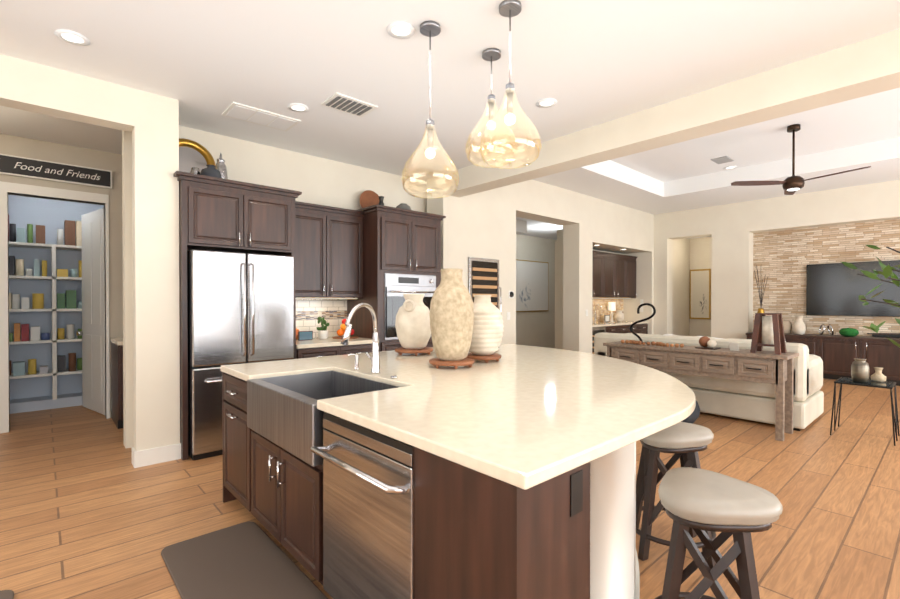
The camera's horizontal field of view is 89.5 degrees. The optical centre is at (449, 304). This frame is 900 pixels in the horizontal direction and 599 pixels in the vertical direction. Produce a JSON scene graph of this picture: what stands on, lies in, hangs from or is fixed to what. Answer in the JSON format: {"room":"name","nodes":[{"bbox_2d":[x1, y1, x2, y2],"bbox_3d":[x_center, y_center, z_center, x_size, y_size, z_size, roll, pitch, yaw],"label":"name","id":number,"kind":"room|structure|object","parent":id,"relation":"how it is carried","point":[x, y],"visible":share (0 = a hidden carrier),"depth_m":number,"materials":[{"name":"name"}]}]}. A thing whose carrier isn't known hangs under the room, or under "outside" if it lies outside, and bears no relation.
{"room":"living room and kitchen","nodes":[
{"label":"living room and kitchen","id":0,"kind":"room"},
{"bbox_2d":[8,195,103,399],"bbox_3d":[-5.226,-0.228,5.918,2.400,3.050,0.100,0,1,-42],"label":"wall","id":1,"kind":"structure","parent":0,"point":[51,215],"depth_m":5.85,"materials":[{"name":"blue"}]},
{"bbox_2d":[0,133,122,428],"bbox_3d":[-5.111,-0.216,4.219,5.900,3.050,0.120,0,1,-42],"label":"wall","id":2,"kind":"structure","parent":0,"point":[113,162],"depth_m":5.17,"materials":[{"name":"beige paint"}]},
{"bbox_2d":[0,181,109,432],"bbox_3d":[-4.301,0.024,4.942,0.930,2.560,0.150,0,1,-42],"label":"door frame","id":3,"kind":"structure","parent":2,"relation":"attached to","point":[4,349],"depth_m":4.65,"materials":[{"name":"white wood"}]},
{"bbox_2d":[0,154,111,188],"bbox_3d":[-4.216,-1.431,4.883,0.930,0.200,0.034,0,1,-42],"label":"sign","id":4,"kind":"object","parent":2,"relation":"attached to","point":[41,169],"visible":1,"depth_m":4.85,"materials":[{"name":"black"}]},
{"bbox_2d":[81,208,104,414],"bbox_3d":[-4.336,0.077,5.530,0.780,2.420,0.035,0,1,36],"label":"pantry door","id":5,"kind":"structure","parent":2,"relation":"in","point":[93,404],"depth_m":5.48,"materials":[{"name":"white wood"}]},
{"bbox_2d":[0,54,134,131],"bbox_3d":[-4.266,-1.577,2.213,4.490,0.300,0.180,0,1,-42],"label":"wall","id":6,"kind":"structure","parent":0,"point":[25,85],"depth_m":3.37,"materials":[{"name":"paint"}]},
{"bbox_2d":[132,89,179,450],"bbox_3d":[-2.467,-0.213,3.812,0.310,3.050,0.140,0,1,-42],"label":"wall","id":7,"kind":"structure","parent":0,"point":[156,315],"depth_m":3.75,"materials":[{"name":"paint"}]},
{"bbox_2d":[134,443,180,467],"bbox_3d":[-2.415,1.247,3.765,0.340,0.130,0.015,0,1,-42],"label":"baseboard","id":8,"kind":"structure","parent":7,"relation":"attached to","point":[151,456],"depth_m":3.75,"materials":[{"name":"white wood"}]},
{"bbox_2d":[122,126,426,447],"bbox_3d":[-1.589,-0.225,5.454,3.810,3.050,0.150,0,1,-42],"label":"wall","id":9,"kind":"structure","parent":0,"point":[320,181],"depth_m":4.98,"materials":[{"name":"paint"}]},
{"bbox_2d":[296,299,346,337],"bbox_3d":[-1.631,0.143,5.308,0.950,0.484,0.009,0,1,-42],"label":"backsplash","id":10,"kind":"structure","parent":9,"relation":"attached to","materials":[{"name":"tile"}]},
{"bbox_2d":[0,378,899,598],"bbox_3d":[2.050,1.334,4.936,17.500,0.060,14.000,0,1,-42],"label":"floor","id":11,"kind":"structure","parent":0,"point":[88,510],"depth_m":2.96,"materials":[{"name":"brown wood"}]},
{"bbox_2d":[0,590,13,598],"bbox_3d":[-1.669,1.321,1.206,0.680,0.018,1.820,0,1,-42],"label":"kitchen mat","id":12,"kind":"object","parent":11,"relation":"on","point":[6,594],"visible":0.98,"depth_m":2.05,"materials":[{"name":"brown"}]},
{"bbox_2d":[8,214,82,413],"bbox_3d":[-5.067,0.105,5.743,2.380,2.386,0.365,0,1,-42],"label":"pantry shelves","id":13,"kind":"object","parent":11,"relation":"on","point":[54,400],"visible":0.71,"depth_m":5.63,"materials":[{"name":"white wood"}]},
{"bbox_2d":[110,337,122,428],"bbox_3d":[-3.271,0.839,5.288,1.043,0.925,0.714,0,1,-42],"label":"base cabinet","id":14,"kind":"object","parent":11,"relation":"on","point":[117,380],"visible":0.1,"depth_m":4.82,"materials":[{"name":"brown wood"}]},
{"bbox_2d":[187,250,293,460],"bbox_3d":[-2.060,0.420,4.339,0.875,1.775,0.846,0,1,-42],"label":"fridge","id":15,"kind":"object","parent":11,"relation":"on","point":[240,308],"visible":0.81,"depth_m":3.95,"materials":[{"name":"silver metal"}]},
{"bbox_2d":[161,521,327,598],"bbox_3d":[-0.779,1.316,1.925,0.485,0.018,1.800,0,1,-42],"label":"kitchen mat","id":16,"kind":"object","parent":11,"relation":"on","point":[248,560],"visible":0.96,"depth_m":2.25,"materials":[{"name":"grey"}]},
{"bbox_2d":[173,171,445,459],"bbox_3d":[-1.386,0.093,5.001,2.965,2.420,0.793,0,1,-42],"label":"units","id":17,"kind":"object","parent":11,"relation":"on","point":[381,260],"visible":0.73,"depth_m":4.99,"materials":[{"name":"brown wood"}]},
{"bbox_2d":[179,138,214,172],"bbox_3d":[-2.505,-1.363,4.347,0.480,0.480,0.076,0,-11,-42],"label":"decorative mirror","id":18,"kind":"object","parent":17,"relation":"on","point":[192,153],"visible":0.46,"depth_m":4.38,"materials":[{"name":"gold metal"}]},
{"bbox_2d":[200,165,221,177],"bbox_3d":[-2.196,-1.195,4.169,0.180,0.165,0.180,0,1,-42],"label":"jug","id":19,"kind":"object","parent":17,"relation":"on","point":[211,170],"visible":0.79,"depth_m":4.11,"materials":[{"name":"grey ceramic"}]},
{"bbox_2d":[215,153,227,178],"bbox_3d":[-2.213,-1.294,4.382,0.120,0.360,0.120,0,1,-42],"label":"vase","id":20,"kind":"object","parent":17,"relation":"on","point":[220,165],"visible":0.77,"depth_m":4.35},
{"bbox_2d":[173,171,301,459],"bbox_3d":[-2.102,0.098,4.384,1.075,2.420,0.754,0,1,-42],"label":"cabinet","id":21,"kind":"object","parent":17,"relation":"in","point":[216,214],"depth_m":4.03,"materials":[{"name":"brown wood"}]},
{"bbox_2d":[298,331,312,340],"bbox_3d":[-1.601,0.337,4.989,0.160,0.100,0.072,0,1,-42],"label":"smart display","id":22,"kind":"object","parent":17,"relation":"on","point":[305,335],"visible":1,"depth_m":4.96,"materials":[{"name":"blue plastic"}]},
{"bbox_2d":[317,316,328,338],"bbox_3d":[-1.448,0.257,5.141,0.132,0.258,0.127,0,1,-42],"label":"plant pot","id":23,"kind":"object","parent":17,"relation":"on","point":[322,332],"visible":1,"depth_m":5.12,"materials":[{"name":"white"}]},
{"bbox_2d":[296,337,378,348],"bbox_3d":[-1.391,0.408,5.043,0.950,0.040,0.727,0,1,-42],"label":"countertop","id":24,"kind":"structure","parent":17,"relation":"on","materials":[{"name":"stone"}]},
{"bbox_2d":[332,319,358,338],"bbox_3d":[-1.216,0.274,5.288,0.300,0.223,0.300,0,1,-42],"label":"fruit bowl","id":25,"kind":"object","parent":17,"relation":"on","point":[340,331],"visible":0.48,"depth_m":5.24,"materials":[{"name":"orange food"}]},
{"bbox_2d":[360,190,378,207],"bbox_3d":[-0.994,-1.288,5.718,0.320,0.320,0.020,0,-9,-42],"label":"plate","id":26,"kind":"object","parent":17,"relation":"on","point":[368,198],"visible":0.54,"depth_m":5.69,"materials":[{"name":"orange ceramic"}]},
{"bbox_2d":[347,204,445,351],"bbox_3d":[-0.666,0.088,5.647,1.030,2.420,0.793,0,1,-42],"label":"oven cabinet","id":27,"kind":"object","parent":17,"relation":"in","point":[399,250],"depth_m":5.29,"materials":[{"name":"brown wood"}]},
{"bbox_2d":[222,371,639,598],"bbox_3d":[0.102,0.882,2.780,2.239,0.874,2.546,0,1,-42],"label":"kitchen island","id":28,"kind":"object","parent":11,"relation":"on","point":[375,473],"depth_m":1.52,"materials":[{"name":"brown wood"}]},
{"bbox_2d":[311,412,413,598],"bbox_3d":[-0.350,0.835,1.681,0.098,0.753,0.622,0,1,-42],"label":"dishwasher","id":29,"kind":"object","parent":28,"relation":"in","point":[368,473],"depth_m":1.66,"materials":[{"name":"silver metal"}]},
{"bbox_2d":[220,343,695,490],"bbox_3d":[0.299,0.458,2.937,2.610,0.110,2.565,0,1,-42],"label":"island countertop","id":30,"kind":"structure","parent":28,"relation":"on","point":[531,416],"depth_m":1.95,"materials":[{"name":"beige stone"}]},
{"bbox_2d":[348,354,359,369],"bbox_3d":[-0.599,0.352,2.819,0.079,0.102,0.036,0,1,-42],"label":"soap dispenser","id":31,"kind":"object","parent":30,"relation":"on","point":[356,367],"depth_m":2.82,"materials":[{"name":"silver metal"}]},
{"bbox_2d":[340,303,379,373],"bbox_3d":[-0.519,0.197,2.558,0.347,0.417,0.302,0,1,-42],"label":"faucet","id":32,"kind":"object","parent":30,"relation":"on","point":[375,368],"depth_m":2.67,"materials":[{"name":"silver metal"}]},
{"bbox_2d":[395,347,432,355],"bbox_3d":[-0.291,0.374,3.660,0.308,0.044,0.308,0,1,-42],"label":"trivet","id":33,"kind":"object","parent":30,"relation":"on","point":[401,350],"visible":0.94,"depth_m":3.56,"materials":[{"name":"brown wood"}]},
{"bbox_2d":[395,294,430,348],"bbox_3d":[-0.291,0.131,3.659,0.300,0.440,0.300,0,1,-42],"label":"urn vase","id":34,"kind":"object","parent":33,"relation":"on","point":[412,326],"visible":1,"depth_m":3.55,"materials":[{"name":"white ceramic"}]},
{"bbox_2d":[429,358,474,368],"bbox_3d":[0.012,0.380,2.964,0.298,0.044,0.298,0,1,-42],"label":"trivet","id":35,"kind":"object","parent":30,"relation":"on","point":[438,362],"visible":0.88,"depth_m":2.87,"materials":[{"name":"brown wood"}]},
{"bbox_2d":[429,268,473,360],"bbox_3d":[0.012,0.061,2.962,0.292,0.590,0.292,0,1,-42],"label":"vase","id":36,"kind":"object","parent":35,"relation":"on","point":[451,313],"visible":1,"depth_m":2.86,"materials":[{"name":"beige ceramic"}]},
{"bbox_2d":[466,353,500,362],"bbox_3d":[0.232,0.378,3.243,0.268,0.044,0.268,0,1,-42],"label":"trivet","id":37,"kind":"object","parent":30,"relation":"on","point":[494,356],"visible":0.62,"depth_m":3.13,"materials":[{"name":"brown wood"}]},
{"bbox_2d":[469,295,503,355],"bbox_3d":[0.232,0.142,3.241,0.306,0.425,0.306,0,1,-42],"label":"urn vase","id":38,"kind":"object","parent":37,"relation":"on","point":[488,330],"visible":0.85,"depth_m":3.13,"materials":[{"name":"white ceramic"}]},
{"bbox_2d":[592,250,648,353],"bbox_3d":[3.404,0.080,9.706,2.514,2.380,0.653,0,1,-42],"label":"bar","id":39,"kind":"object","parent":11,"relation":"on","point":[613,277],"visible":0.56,"depth_m":9.88,"materials":[{"name":"brown wood"}]},
{"bbox_2d":[608,302,615,321],"bbox_3d":[3.611,0.160,10.134,0.170,0.440,0.170,0,1,-42],"label":"lamp","id":40,"kind":"object","parent":39,"relation":"on","point":[611,306],"visible":0.98,"depth_m":10.09,"materials":[{"name":"white ceramic"}]},
{"bbox_2d":[614,311,623,321],"bbox_3d":[3.831,0.255,10.264,0.210,0.250,0.210,0,1,-42],"label":"urn","id":41,"kind":"object","parent":39,"relation":"on","point":[619,316],"visible":0.98,"depth_m":10.19,"materials":[{"name":"white ceramic"}]},
{"bbox_2d":[592,321,648,326],"bbox_3d":[3.389,0.404,9.725,2.514,0.040,0.607,0,1,-42],"label":"countertop","id":42,"kind":"structure","parent":39,"relation":"on","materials":[{"name":"stone"}]},
{"bbox_2d":[636,422,716,568],"bbox_3d":[1.196,0.986,2.473,0.491,0.668,0.491,0,1,-42],"label":"stool","id":43,"kind":"object","parent":11,"relation":"on","point":[685,442],"visible":0.69,"depth_m":2.36,"materials":[{"name":"wood"}]},
{"bbox_2d":[681,401,699,423],"bbox_3d":[2.507,1.127,5.010,0.450,0.350,0.450,0,1,-42],"label":"stool","id":44,"kind":"object","parent":11,"relation":"on","point":[693,417],"visible":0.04,"depth_m":4.82,"materials":[{"name":"grey"}]},
{"bbox_2d":[603,341,798,440],"bbox_3d":[2.727,0.892,5.151,0.502,0.820,1.900,0,1,-42],"label":"console table","id":45,"kind":"object","parent":11,"relation":"on","point":[768,367],"visible":0.85,"depth_m":4.69,"materials":[{"name":"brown wood"}]},
{"bbox_2d":[630,303,655,343],"bbox_3d":[2.385,0.227,5.619,0.120,0.501,0.328,0,1,-42],"label":"figurine","id":46,"kind":"object","parent":45,"relation":"on","point":[642,320],"visible":0.98,"depth_m":5.62,"materials":[{"name":"black metal"}]},
{"bbox_2d":[621,340,683,347],"bbox_3d":[2.366,0.454,5.356,0.106,0.051,0.736,0,1,-42],"label":"bead","id":47,"kind":"object","parent":45,"relation":"on","point":[653,343],"visible":1,"depth_m":5.34,"materials":[{"name":"brown wood"}]},
{"bbox_2d":[695,336,720,349],"bbox_3d":[2.855,0.416,5.021,0.180,0.132,0.200,0,1,-42],"label":"orb","id":48,"kind":"object","parent":45,"relation":"on","point":[704,342],"visible":1,"depth_m":5.01,"materials":[{"name":"brown ceramic"}]},
{"bbox_2d":[695,346,720,349],"bbox_3d":[2.855,0.476,5.022,0.180,0.012,0.200,0,1,-42],"label":"tray","id":49,"kind":"object","parent":45,"relation":"on","point":[700,347],"depth_m":4.99,"materials":[{"name":"brown metal"}]},
{"bbox_2d":[750,313,786,354],"bbox_3d":[3.237,0.285,4.610,0.254,0.400,0.254,0,1,-42],"label":"lantern","id":50,"kind":"object","parent":45,"relation":"on","point":[768,331],"visible":1,"depth_m":4.58,"materials":[{"name":"brown wood"}]},
{"bbox_2d":[594,332,823,430],"bbox_3d":[3.197,0.843,5.856,1.040,0.908,2.400,0,1,-42],"label":"sofa","id":51,"kind":"object","parent":11,"relation":"on","point":[748,400],"visible":0.35,"depth_m":5.05,"materials":[{"name":"fabric"}]},
{"bbox_2d":[654,467,782,598],"bbox_3d":[0.962,0.992,1.671,0.451,0.668,0.451,0,1,-42],"label":"stool","id":52,"kind":"object","parent":11,"relation":"on","point":[700,502],"visible":1,"depth_m":1.58,"materials":[{"name":"leather"}]},
{"bbox_2d":[746,332,817,355],"bbox_3d":[6.284,0.928,8.508,0.617,0.700,1.100,0,1,-42],"label":"base cabinet","id":53,"kind":"object","parent":11,"relation":"on","point":[811,341],"depth_m":8.02,"materials":[{"name":"brown wood"}]},
{"bbox_2d":[757,308,765,315],"bbox_3d":[5.986,0.301,8.733,0.170,0.470,0.170,0,1,-42],"label":"vase","id":54,"kind":"object","parent":53,"relation":"on","point":[760,310],"visible":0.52,"depth_m":8.69,"materials":[{"name":"brown"}]},
{"bbox_2d":[754,265,767,306],"bbox_3d":[6.013,-0.357,8.751,0.356,0.836,0.261,0,1,-42],"label":"branches","id":55,"kind":"object","parent":54,"relation":"in","point":[761,297],"visible":1,"depth_m":8.72,"materials":[{"name":"brown plant"}]},
{"bbox_2d":[783,320,791,333],"bbox_3d":[6.185,0.412,8.482,0.340,0.250,0.340,0,1,-42],"label":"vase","id":56,"kind":"object","parent":53,"relation":"on","point":[787,325],"visible":0.33,"depth_m":8.33,"materials":[{"name":"beige ceramic"}]},
{"bbox_2d":[792,316,805,334],"bbox_3d":[6.350,0.369,8.254,0.200,0.340,0.200,0,1,-42],"label":"jug","id":57,"kind":"object","parent":53,"relation":"on","point":[798,327],"visible":1,"depth_m":8.20,"materials":[{"name":"white ceramic"}]},
{"bbox_2d":[818,336,899,385],"bbox_3d":[7.016,0.934,7.693,0.617,0.700,1.090,0,1,-42],"label":"base cabinet","id":58,"kind":"object","parent":11,"relation":"on","point":[837,354],"depth_m":7.55,"materials":[{"name":"brown wood"}]},
{"bbox_2d":[819,324,833,334],"bbox_3d":[6.626,0.436,7.991,0.180,0.194,0.228,0,1,-42],"label":"knot","id":59,"kind":"object","parent":58,"relation":"on","point":[823,330],"visible":1,"depth_m":7.97,"materials":[{"name":"silver metal"}]},
{"bbox_2d":[839,328,858,336],"bbox_3d":[6.842,0.468,7.782,0.260,0.150,0.260,0,1,-42],"label":"moss bowl","id":60,"kind":"object","parent":58,"relation":"on","point":[849,332],"visible":1,"depth_m":7.71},
{"bbox_2d":[872,334,899,337],"bbox_3d":[7.487,0.514,7.528,0.100,0.058,0.700,0,1,-42],"label":"soundbar","id":61,"kind":"object","parent":58,"relation":"on","point":[883,335],"visible":0.56,"depth_m":7.64,"materials":[{"name":"black plastic"}]},
{"bbox_2d":[830,377,899,445],"bbox_3d":[4.131,1.032,4.518,0.472,0.540,0.472,0,1,-42],"label":"side table","id":62,"kind":"object","parent":11,"relation":"on","point":[890,385],"visible":0.94,"depth_m":4.47,"materials":[{"name":"black metal"}]},
{"bbox_2d":[851,358,869,381],"bbox_3d":[4.074,0.649,4.504,0.136,0.225,0.136,0,1,-42],"label":"jar","id":63,"kind":"object","parent":62,"relation":"on","point":[860,370],"visible":1,"depth_m":4.46,"materials":[{"name":"metal"}]},
{"bbox_2d":[871,367,886,381],"bbox_3d":[4.266,0.694,4.516,0.116,0.135,0.116,0,1,-42],"label":"vase","id":64,"kind":"object","parent":62,"relation":"on","point":[877,376],"visible":1,"depth_m":4.49,"materials":[{"name":"beige ceramic"}]},
{"bbox_2d":[841,245,899,347],"bbox_3d":[2.288,0.357,1.813,1.050,1.935,1.210,0,1,-42],"label":"tree","id":65,"kind":"object","parent":11,"relation":"on","point":[887,271],"visible":1,"depth_m":2.33,"materials":[{"name":"green plant"}]},
{"bbox_2d":[0,0,899,239],"bbox_3d":[2.050,-1.806,4.914,17.500,0.120,14.000,0,1,-42],"label":"ceiling","id":66,"kind":"structure","parent":0,"point":[585,64],"depth_m":3.18,"materials":[{"name":"white paint"}]},
{"bbox_2d":[54,29,89,45],"bbox_3d":[-2.440,-1.726,2.933,0.180,0.011,0.180,0,1,-42],"label":"recessed light","id":67,"kind":"object","parent":66,"relation":"in","point":[72,37],"visible":1,"depth_m":2.93,"materials":[{"name":"white paint"}]},
{"bbox_2d":[222,102,300,131],"bbox_3d":[-1.745,-1.733,4.206,0.600,0.015,0.340,0,1,-42],"label":"ceiling vent","id":68,"kind":"object","parent":66,"relation":"in","point":[239,111],"visible":0.96,"depth_m":4.17,"materials":[{"name":"white"}]},
{"bbox_2d":[288,103,308,111],"bbox_3d":[-1.334,-1.733,3.992,0.180,0.011,0.180,0,1,-42],"label":"recessed light","id":69,"kind":"object","parent":66,"relation":"in","point":[296,107],"visible":0.98,"depth_m":3.98,"materials":[{"name":"white paint"}]},
{"bbox_2d":[321,92,377,116],"bbox_3d":[-0.872,-1.730,3.943,0.400,0.017,0.280,0,1,-42],"label":"ceiling vent","id":70,"kind":"object","parent":66,"relation":"in","point":[346,104],"visible":0.98,"depth_m":3.92,"materials":[{"name":"white metal"}]},
{"bbox_2d":[387,21,414,38],"bbox_3d":[-0.308,-1.725,2.852,0.180,0.011,0.180,0,1,-42],"label":"recessed light","id":71,"kind":"object","parent":66,"relation":"in","point":[401,30],"visible":1,"depth_m":2.85,"materials":[{"name":"white paint"}]},
{"bbox_2d":[401,21,458,197],"bbox_3d":[-0.123,-1.208,2.829,0.359,1.046,0.359,0,1,-42],"label":"pendant light","id":72,"kind":"object","parent":66,"relation":"hanging from","point":[429,29],"visible":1,"depth_m":2.81,"materials":[{"name":"yellow glass"}]},
{"bbox_2d":[427,129,432,147],"bbox_3d":[-0.123,-1.044,2.830,0.036,0.126,0.036,0,1,-42],"label":"socket","id":73,"kind":"object","parent":72,"relation":"attached to","point":[429,131],"depth_m":2.81,"materials":[{"name":"silver metal"}]},
{"bbox_2d":[465,48,517,166],"bbox_3d":[0.285,-1.355,3.123,0.359,0.757,0.360,0,1,-42],"label":"pendant light","id":74,"kind":"object","parent":66,"relation":"hanging from","point":[491,54],"visible":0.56,"depth_m":3.10,"materials":[{"name":"yellow glass"}]},
{"bbox_2d":[489,103,493,120],"bbox_3d":[0.285,-1.335,3.123,0.036,0.126,0.036,0,1,-42],"label":"socket","id":75,"kind":"object","parent":74,"relation":"attached to","point":[491,105],"depth_m":3.11,"materials":[{"name":"silver metal"}]},
{"bbox_2d":[479,0,540,168],"bbox_3d":[0.348,-1.274,2.630,0.355,0.911,0.355,0,1,-42],"label":"pendant light","id":76,"kind":"object","parent":66,"relation":"hanging from","point":[509,8],"visible":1,"depth_m":2.61,"materials":[{"name":"yellow glass"}]},
{"bbox_2d":[507,93,512,113],"bbox_3d":[0.348,-1.174,2.631,0.036,0.124,0.036,0,1,-42],"label":"socket","id":77,"kind":"object","parent":76,"relation":"attached to","point":[509,95],"depth_m":2.61,"materials":[{"name":"silver metal"}]},
{"bbox_2d":[516,219,526,233],"bbox_3d":[0.304,-1.648,8.656,3.300,0.250,0.300,0,1,-42],"label":"beam","id":78,"kind":"structure","parent":66,"relation":"attached to","point":[521,226],"depth_m":9.54,"materials":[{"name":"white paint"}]},
{"bbox_2d":[536,98,556,107],"bbox_3d":[0.831,-1.732,3.895,0.180,0.011,0.180,0,1,-42],"label":"recessed light","id":79,"kind":"object","parent":66,"relation":"in","point":[546,103],"visible":0.98,"depth_m":3.89,"materials":[{"name":"white paint"}]},
{"bbox_2d":[516,234,554,347],"bbox_3d":[0.655,-0.262,10.594,9.000,3.050,0.100,0,1,-42],"label":"wall","id":80,"kind":"structure","parent":0,"point":[537,328],"depth_m":12.06,"materials":[{"name":"paint"}]},
{"bbox_2d":[516,259,548,311],"bbox_3d":[2.110,-0.485,11.801,1.460,1.320,0.045,0,1,-42],"label":"art","id":81,"kind":"object","parent":80,"relation":"attached to","point":[531,286],"visible":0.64,"depth_m":11.78,"materials":[{"name":"grey paper"}]},
{"bbox_2d":[427,174,653,353],"bbox_3d":[2.271,-0.531,8.448,6.660,3.620,0.350,0,1,-42],"label":"wall","id":82,"kind":"structure","parent":0,"point":[536,197],"depth_m":7.58,"materials":[{"name":"paint"}]},
{"bbox_2d":[516,210,577,225],"bbox_3d":[1.583,-1.492,7.823,1.790,0.010,0.350,0,1,-42],"label":"wall","id":83,"kind":"structure","parent":0,"point":[538,217],"depth_m":7.81,"materials":[{"name":"paint"}]},
{"bbox_2d":[559,239,562,348],"bbox_3d":[2.320,-0.010,8.952,0.100,2.570,0.330,0,1,-42],"label":"wall","id":84,"kind":"structure","parent":0,"point":[560,294],"depth_m":9.00,"materials":[{"name":"paint"}]},
{"bbox_2d":[555,240,622,348],"bbox_3d":[3.151,-0.018,9.988,2.720,2.570,0.100,0,1,-42],"label":"wall","id":85,"kind":"structure","parent":0,"point":[556,294],"depth_m":9.08,"materials":[{"name":"paint"}]},
{"bbox_2d":[557,226,651,253],"bbox_3d":[3.371,-1.356,9.732,2.520,0.310,0.800,0,1,-42],"label":"wall","id":86,"kind":"structure","parent":0,"point":[609,240],"depth_m":9.45,"materials":[{"name":"paint"}]},
{"bbox_2d":[623,253,636,320],"bbox_3d":[4.269,-0.023,10.703,0.100,2.570,0.330,0,1,-42],"label":"wall","id":87,"kind":"structure","parent":0,"point":[630,309],"depth_m":10.64,"materials":[{"name":"paint"}]},
{"bbox_2d":[653,237,672,334],"bbox_3d":[4.854,-0.125,10.334,0.300,2.780,0.300,0,1,-42],"label":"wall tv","id":88,"kind":"object","parent":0,"point":[663,287],"visible":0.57,"depth_m":10.23,"materials":[{"name":"paint"}]},
{"bbox_2d":[443,29,899,196],"bbox_3d":[3.126,-1.856,2.721,0.290,0.790,9.300,0,1,-42],"label":"ceiling beam","id":89,"kind":"structure","parent":0,"point":[867,67],"depth_m":3.63,"materials":[{"name":"paint"}]},
{"bbox_2d":[672,238,689,335],"bbox_3d":[5.436,-0.264,10.883,1.300,3.050,0.100,0,1,-42],"label":"wall","id":90,"kind":"structure","parent":0,"point":[681,257],"depth_m":10.94,"materials":[{"name":"paint"}]},
{"bbox_2d":[667,232,711,239],"bbox_3d":[5.255,-1.497,9.878,0.300,0.030,0.900,0,1,-42],"label":"ceiling","id":91,"kind":"structure","parent":0,"point":[691,236],"depth_m":9.82,"materials":[{"name":"paint"}]},
{"bbox_2d":[689,237,711,336],"bbox_3d":[5.670,-0.270,11.670,0.100,3.050,5.200,0,1,-42],"label":"wall","id":92,"kind":"structure","parent":0,"point":[700,253],"depth_m":11.10,"materials":[{"name":"paint"}]},
{"bbox_2d":[690,269,710,319],"bbox_3d":[6.106,-0.260,11.075,0.045,1.220,0.470,0,1,-42],"label":"art","id":93,"kind":"object","parent":92,"relation":"attached to","point":[700,293],"visible":0.93,"depth_m":11.05,"materials":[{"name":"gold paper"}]},
{"bbox_2d":[532,137,899,214],"bbox_3d":[6.131,-2.260,5.418,5.350,0.480,9.300,0,1,-42],"label":"ceiling","id":94,"kind":"structure","parent":0,"point":[881,158],"depth_m":7.61,"materials":[{"name":"white paint"}]},
{"bbox_2d":[711,229,752,338],"bbox_3d":[5.780,-0.118,9.304,0.300,2.780,0.670,0,1,-42],"label":"wall","id":95,"kind":"structure","parent":0,"point":[731,283],"depth_m":9.16,"materials":[{"name":"paint"}]},
{"bbox_2d":[611,88,899,181],"bbox_3d":[4.482,-2.402,5.682,3.250,0.200,4.900,0,1,-42],"label":"ceiling","id":96,"kind":"structure","parent":0,"point":[865,119],"depth_m":6.33,"materials":[{"name":"white paint"}]},
{"bbox_2d":[711,156,733,163],"bbox_3d":[3.799,-2.020,6.327,0.300,0.011,0.200,0,1,-42],"label":"air vent","id":97,"kind":"object","parent":96,"relation":"attached to","point":[723,159],"visible":1,"depth_m":6.33,"materials":[{"name":"grey"}]},
{"bbox_2d":[787,124,800,175],"bbox_3d":[4.423,-1.973,5.840,0.140,0.658,0.140,0,1,-42],"label":"rod","id":98,"kind":"object","parent":96,"relation":"attached to","point":[793,152],"depth_m":5.83,"materials":[{"name":"brown metal"}]},
{"bbox_2d":[782,176,804,189],"bbox_3d":[4.423,-1.572,5.843,0.230,0.165,0.230,0,1,-42],"label":"motor","id":99,"kind":"object","parent":98,"relation":"hanging from","point":[794,182],"visible":0.85,"depth_m":5.76,"materials":[{"name":"brown metal"}]},
{"bbox_2d":[731,181,785,185],"bbox_3d":[3.989,-1.575,5.866,0.690,0.012,0.130,0,-9,3],"label":"blade","id":100,"kind":"object","parent":99,"relation":"attached to","point":[746,183],"visible":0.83,"depth_m":5.86,"materials":[{"name":"brown wood"}]},
{"bbox_2d":[802,166,870,180],"bbox_3d":[4.620,-1.572,5.455,0.130,0.012,0.690,-12,6,-26],"label":"blade","id":101,"kind":"object","parent":99,"relation":"attached to","point":[837,173],"visible":0.86,"depth_m":5.39,"materials":[{"name":"brown wood"}]},
{"bbox_2d":[654,180,899,237],"bbox_3d":[7.861,-1.911,6.973,0.300,0.840,9.300,0,1,-42],"label":"wall","id":102,"kind":"structure","parent":0,"point":[880,198],"depth_m":8.48,"materials":[{"name":"paint"}]},
{"bbox_2d":[749,213,899,232],"bbox_3d":[8.486,-1.456,6.281,0.300,0.060,7.430,0,1,-42],"label":"wall niche","id":103,"kind":"object","parent":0,"point":[894,216],"visible":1,"depth_m":8.09,"materials":[{"name":"paint"}]},
{"bbox_2d":[753,219,899,335],"bbox_3d":[8.601,-0.117,6.462,0.100,2.820,7.530,0,1,-42],"label":"wall niche","id":104,"kind":"object","parent":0,"point":[782,259],"depth_m":8.46,"materials":[{"name":"stone"}]},
{"bbox_2d":[806,260,899,316],"bbox_3d":[7.231,-0.277,7.864,0.056,0.940,1.670,0,1,-42],"label":"screen","id":105,"kind":"object","parent":104,"relation":"attached to","point":[837,289],"visible":1,"depth_m":8.02,"materials":[{"name":"black glass"}]},
{"bbox_3d":[0.370,1.231,6.754,0.630,0.120,0.350,0,1,-42],"label":"wall","id":106,"kind":"structure","parent":0,"visible":0},
{"bbox_2d":[468,257,500,314],"bbox_3d":[0.298,0.245,6.827,0.622,1.842,0.734,0,1,-42],"label":"wine fridge","id":107,"kind":"object","parent":106,"relation":"on","point":[483,276],"visible":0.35,"depth_m":6.58,"materials":[{"name":"black metal"}]},
{"bbox_2d":[473,267,496,271],"bbox_3d":[0.510,-0.511,6.586,0.510,0.045,0.002,0,1,-42],"label":"shelf","id":108,"kind":"object","parent":107,"relation":"attached to","point":[475,269],"depth_m":6.58,"materials":[{"name":"brown wood"}]},
{"bbox_2d":[473,276,496,279],"bbox_3d":[0.510,-0.387,6.587,0.510,0.045,0.002,0,1,-42],"label":"shelf","id":109,"kind":"object","parent":107,"relation":"attached to","point":[474,277],"depth_m":6.58,"materials":[{"name":"brown wood"}]},
{"bbox_2d":[473,285,496,288],"bbox_3d":[0.510,-0.262,6.588,0.510,0.045,0.002,0,1,-42],"label":"shelf","id":110,"kind":"object","parent":107,"relation":"attached to","point":[474,286],"depth_m":6.59,"materials":[{"name":"brown wood"}]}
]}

